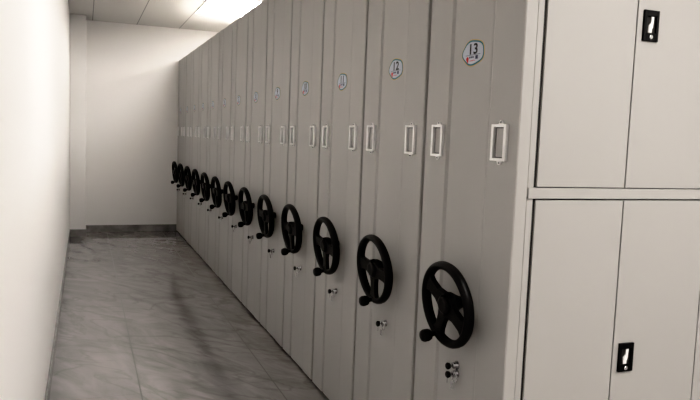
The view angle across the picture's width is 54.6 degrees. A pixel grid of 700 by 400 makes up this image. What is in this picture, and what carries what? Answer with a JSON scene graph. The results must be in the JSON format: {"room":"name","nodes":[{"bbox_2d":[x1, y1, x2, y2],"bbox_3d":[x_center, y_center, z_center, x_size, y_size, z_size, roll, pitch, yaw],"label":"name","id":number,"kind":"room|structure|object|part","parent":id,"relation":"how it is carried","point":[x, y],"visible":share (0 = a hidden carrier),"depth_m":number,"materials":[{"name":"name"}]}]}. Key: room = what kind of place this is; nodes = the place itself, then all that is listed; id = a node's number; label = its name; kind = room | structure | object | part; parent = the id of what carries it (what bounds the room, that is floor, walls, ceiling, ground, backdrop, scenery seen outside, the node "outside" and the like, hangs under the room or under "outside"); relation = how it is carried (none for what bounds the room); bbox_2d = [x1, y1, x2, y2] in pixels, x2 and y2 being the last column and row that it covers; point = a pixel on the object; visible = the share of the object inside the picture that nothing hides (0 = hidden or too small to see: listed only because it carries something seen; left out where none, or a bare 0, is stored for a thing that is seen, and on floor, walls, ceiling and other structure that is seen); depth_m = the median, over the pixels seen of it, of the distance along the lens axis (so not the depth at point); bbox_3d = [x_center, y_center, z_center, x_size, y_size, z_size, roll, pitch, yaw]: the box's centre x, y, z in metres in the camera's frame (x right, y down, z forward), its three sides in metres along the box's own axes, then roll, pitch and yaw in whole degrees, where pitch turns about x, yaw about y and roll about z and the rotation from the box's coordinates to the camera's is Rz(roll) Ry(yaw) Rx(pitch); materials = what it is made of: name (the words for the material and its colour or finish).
{"room":"archive storage room","nodes":[
{"label":"archive storage room","id":0,"kind":"room"},
{"bbox_2d":[0,0,69,399],"bbox_3d":[-1.376,-0.319,2.827,0.120,3.023,14.880,0,6,-21],"label":"wall","id":1,"kind":"structure","parent":0,"point":[34,34],"depth_m":2.59,"materials":[{"name":"white paint"}]},
{"bbox_2d":[45,229,70,399],"bbox_3d":[-1.293,1.157,2.789,0.012,0.100,14.220,0,6,-21],"label":"baseboard","id":2,"kind":"structure","parent":1,"relation":"attached to","point":[51,367],"depth_m":4.68,"materials":[{"name":"grey stone"}]},
{"bbox_2d":[70,14,85,228],"bbox_3d":[-3.801,-1.018,9.476,0.207,3.023,0.420,0,6,-21],"label":"wall column","id":3,"kind":"structure","parent":0,"point":[77,22],"depth_m":9.27,"materials":[{"name":"white paint"}]},
{"bbox_2d":[71,225,86,236],"bbox_3d":[-3.847,0.437,9.600,0.219,0.100,0.420,0,6,-21],"label":"baseboard","id":4,"kind":"structure","parent":3,"relation":"attached to","point":[74,232],"depth_m":9.41,"materials":[{"name":"grey stone"}]},
{"bbox_2d":[86,20,217,224],"bbox_3d":[-1.160,-1.039,10.798,6.090,3.023,0.120,0,6,-21],"label":"wall","id":5,"kind":"structure","parent":0,"point":[132,70],"depth_m":9.93,"materials":[{"name":"white paint"}]},
{"bbox_2d":[87,224,176,231],"bbox_3d":[-1.095,0.422,10.908,5.883,0.100,0.012,0,6,-21],"label":"baseboard","id":6,"kind":"structure","parent":5,"relation":"attached to","point":[156,227],"depth_m":10.05,"materials":[{"name":"grey stone"}]},
{"bbox_2d":[68,0,262,31],"bbox_3d":[1.575,-1.866,3.817,6.330,0.100,14.880,0,6,-21],"label":"ceiling","id":7,"kind":"structure","parent":0,"point":[180,14],"depth_m":8.89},
{"bbox_2d":[195,0,261,17],"bbox_3d":[-1.474,-2.322,8.165,0.600,0.014,1.200,0,6,-21],"label":"recessed light","id":8,"kind":"object","parent":7,"relation":"in","point":[230,8],"visible":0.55,"depth_m":8.16,"materials":[{"name":"white plastic"}]},
{"bbox_2d":[49,231,328,399],"bbox_3d":[1.457,1.241,4.101,6.330,0.100,14.880,0,6,-21],"label":"floor","id":9,"kind":"structure","parent":0,"point":[143,316],"depth_m":5.03,"materials":[{"name":"grey tile"}]},
{"bbox_2d":[171,57,184,235],"bbox_3d":[-1.426,-0.770,10.351,2.550,2.550,0.652,0,6,-21],"label":"shelving unit","id":10,"kind":"object","parent":9,"relation":"on","point":[182,61],"visible":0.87,"depth_m":9.90,"materials":[{"name":"grey metal"}]},
{"bbox_3d":[-2.469,-0.779,9.936,0.045,2.536,0.642,0,6,-21],"label":"panel","id":11,"kind":"part","parent":10,"relation":"part of","materials":[{"name":"grey metal"}]},
{"bbox_2d":[177,52,191,241],"bbox_3d":[-1.184,-0.705,9.732,2.550,2.550,0.652,0,6,-21],"label":"shelving unit","id":12,"kind":"object","parent":9,"relation":"on","point":[187,67],"visible":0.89,"depth_m":9.30,"materials":[{"name":"grey metal"}]},
{"bbox_3d":[-2.227,-0.713,9.317,0.045,2.536,0.642,0,6,-21],"label":"panel","id":13,"kind":"part","parent":12,"relation":"part of","materials":[{"name":"grey metal"}]},
{"bbox_2d":[183,46,199,250],"bbox_3d":[-0.942,-0.639,9.112,2.550,2.550,0.652,0,6,-21],"label":"shelving unit","id":14,"kind":"object","parent":9,"relation":"on","point":[195,53],"visible":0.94,"depth_m":8.65,"materials":[{"name":"grey metal"}]},
{"bbox_2d":[191,40,208,260],"bbox_3d":[-0.699,-0.573,8.493,2.550,2.550,0.652,0,6,-21],"label":"shelving unit","id":15,"kind":"object","parent":9,"relation":"on","point":[204,48],"visible":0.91,"depth_m":8.05,"materials":[{"name":"grey metal"}]},
{"bbox_2d":[199,32,219,271],"bbox_3d":[-0.457,-0.507,7.874,2.551,2.550,0.652,0,6,-21],"label":"shelving unit","id":16,"kind":"object","parent":9,"relation":"on","point":[214,42],"visible":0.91,"depth_m":7.42,"materials":[{"name":"grey metal"}]},
{"bbox_2d":[210,23,232,285],"bbox_3d":[-0.215,-0.442,7.255,2.551,2.550,0.652,0,6,-21],"label":"shelving unit","id":17,"kind":"object","parent":9,"relation":"on","point":[226,35],"visible":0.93,"depth_m":6.80,"materials":[{"name":"grey metal"}]},
{"bbox_2d":[222,11,248,301],"bbox_3d":[0.027,-0.376,6.636,2.551,2.550,0.652,0,6,-21],"label":"shelving unit","id":18,"kind":"object","parent":9,"relation":"on","point":[240,26],"visible":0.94,"depth_m":6.17,"materials":[{"name":"grey metal"}]},
{"bbox_2d":[238,0,267,321],"bbox_3d":[0.270,-0.310,6.017,2.550,2.550,0.652,0,6,-21],"label":"shelving unit","id":19,"kind":"object","parent":9,"relation":"on","point":[258,15],"visible":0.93,"depth_m":5.57,"materials":[{"name":"grey metal"}]},
{"bbox_3d":[-0.887,0.200,5.562,0.065,0.047,0.047,-7,6,-23],"label":"knob","id":20,"kind":"part","parent":19,"relation":"part of","materials":[{"name":"black plastic"}]},
{"bbox_2d":[256,0,292,346],"bbox_3d":[0.511,-0.244,5.398,2.551,2.550,0.652,0,6,-21],"label":"shelving unit","id":21,"kind":"object","parent":9,"relation":"on","point":[273,199],"visible":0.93,"depth_m":4.94,"materials":[{"name":"grey metal"}]},
{"bbox_3d":[-0.655,0.262,4.966,0.065,0.047,0.047,-7,16,-23],"label":"knob","id":22,"kind":"part","parent":21,"relation":"part of","materials":[{"name":"black plastic"}]},
{"bbox_2d":[281,0,324,379],"bbox_3d":[0.754,-0.179,4.779,2.551,2.550,0.652,0,6,-21],"label":"shelving unit","id":23,"kind":"object","parent":9,"relation":"on","point":[299,216],"visible":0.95,"depth_m":4.32,"materials":[{"name":"grey metal"}]},
{"bbox_3d":[-0.409,0.330,4.338,0.065,0.047,0.047,-7,12,-23],"label":"knob","id":24,"kind":"part","parent":23,"relation":"part of","materials":[{"name":"black plastic"}]},
{"bbox_2d":[312,0,368,399],"bbox_3d":[0.996,-0.113,4.160,2.551,2.550,0.652,0,6,-21],"label":"shelving unit","id":25,"kind":"object","parent":9,"relation":"on","point":[336,231],"visible":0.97,"depth_m":3.68,"materials":[{"name":"grey metal"}]},
{"bbox_3d":[-0.171,0.394,3.728,0.065,0.047,0.047,-7,16,-23],"label":"knob","id":26,"kind":"part","parent":25,"relation":"part of","materials":[{"name":"black plastic"}]},
{"bbox_2d":[353,0,431,399],"bbox_3d":[1.238,-0.047,3.541,2.551,2.550,0.652,0,6,-21],"label":"shelving unit","id":27,"kind":"object","parent":9,"relation":"on","point":[399,31],"visible":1,"depth_m":3.06,"materials":[{"name":"grey metal"}]},
{"bbox_3d":[0.073,0.461,3.104,0.065,0.047,0.047,-7,14,-23],"label":"knob","id":28,"kind":"part","parent":27,"relation":"part of","materials":[{"name":"black plastic"}]},
{"bbox_2d":[413,0,699,399],"bbox_3d":[1.480,0.019,2.915,2.555,2.550,0.664,0,6,-21],"label":"shelving unit","id":29,"kind":"object","parent":9,"relation":"on","point":[560,251],"visible":1,"depth_m":2.36,"materials":[{"name":"grey metal"}]},
{"bbox_3d":[0.293,0.504,2.533,0.065,0.047,0.047,-7,37,-23],"label":"knob","id":30,"kind":"part","parent":29,"relation":"part of","materials":[{"name":"black plastic"}]},
{"bbox_3d":[0.437,0.010,2.507,0.045,2.536,0.642,0,6,-21],"label":"panel","id":31,"kind":"part","parent":29,"relation":"part of","materials":[{"name":"grey metal"}]},
{"bbox_3d":[0.754,0.614,2.359,0.366,1.233,0.020,0,6,-21],"label":"door","id":32,"kind":"part","parent":29,"relation":"part of","materials":[{"name":"grey metal"}]},
{"bbox_3d":[0.800,-0.601,2.248,0.366,1.120,0.020,0,6,-21],"label":"door","id":33,"kind":"part","parent":29,"relation":"part of","materials":[{"name":"grey metal"}]},
{"bbox_3d":[0.987,0.563,2.432,0.066,0.104,0.020,0,6,-21],"label":"door handle","id":34,"kind":"part","parent":29,"relation":"part of","materials":[{"name":"black plastic"}]},
{"bbox_3d":[1.030,-0.597,2.326,0.066,0.104,0.020,0,6,-21],"label":"door handle","id":35,"kind":"part","parent":29,"relation":"part of","materials":[{"name":"black plastic"}]},
{"bbox_3d":[1.112,0.615,2.499,0.392,1.233,0.020,0,6,-21],"label":"door","id":36,"kind":"part","parent":29,"relation":"part of","materials":[{"name":"grey metal"}]},
{"bbox_3d":[1.158,-0.600,2.388,0.392,1.120,0.020,0,6,-21],"label":"door","id":37,"kind":"part","parent":29,"relation":"part of","materials":[{"name":"grey metal"}]},
{"bbox_3d":[1.474,0.615,2.641,0.375,1.233,0.020,0,6,-21],"label":"door","id":38,"kind":"part","parent":29,"relation":"part of","materials":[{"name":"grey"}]}
]}

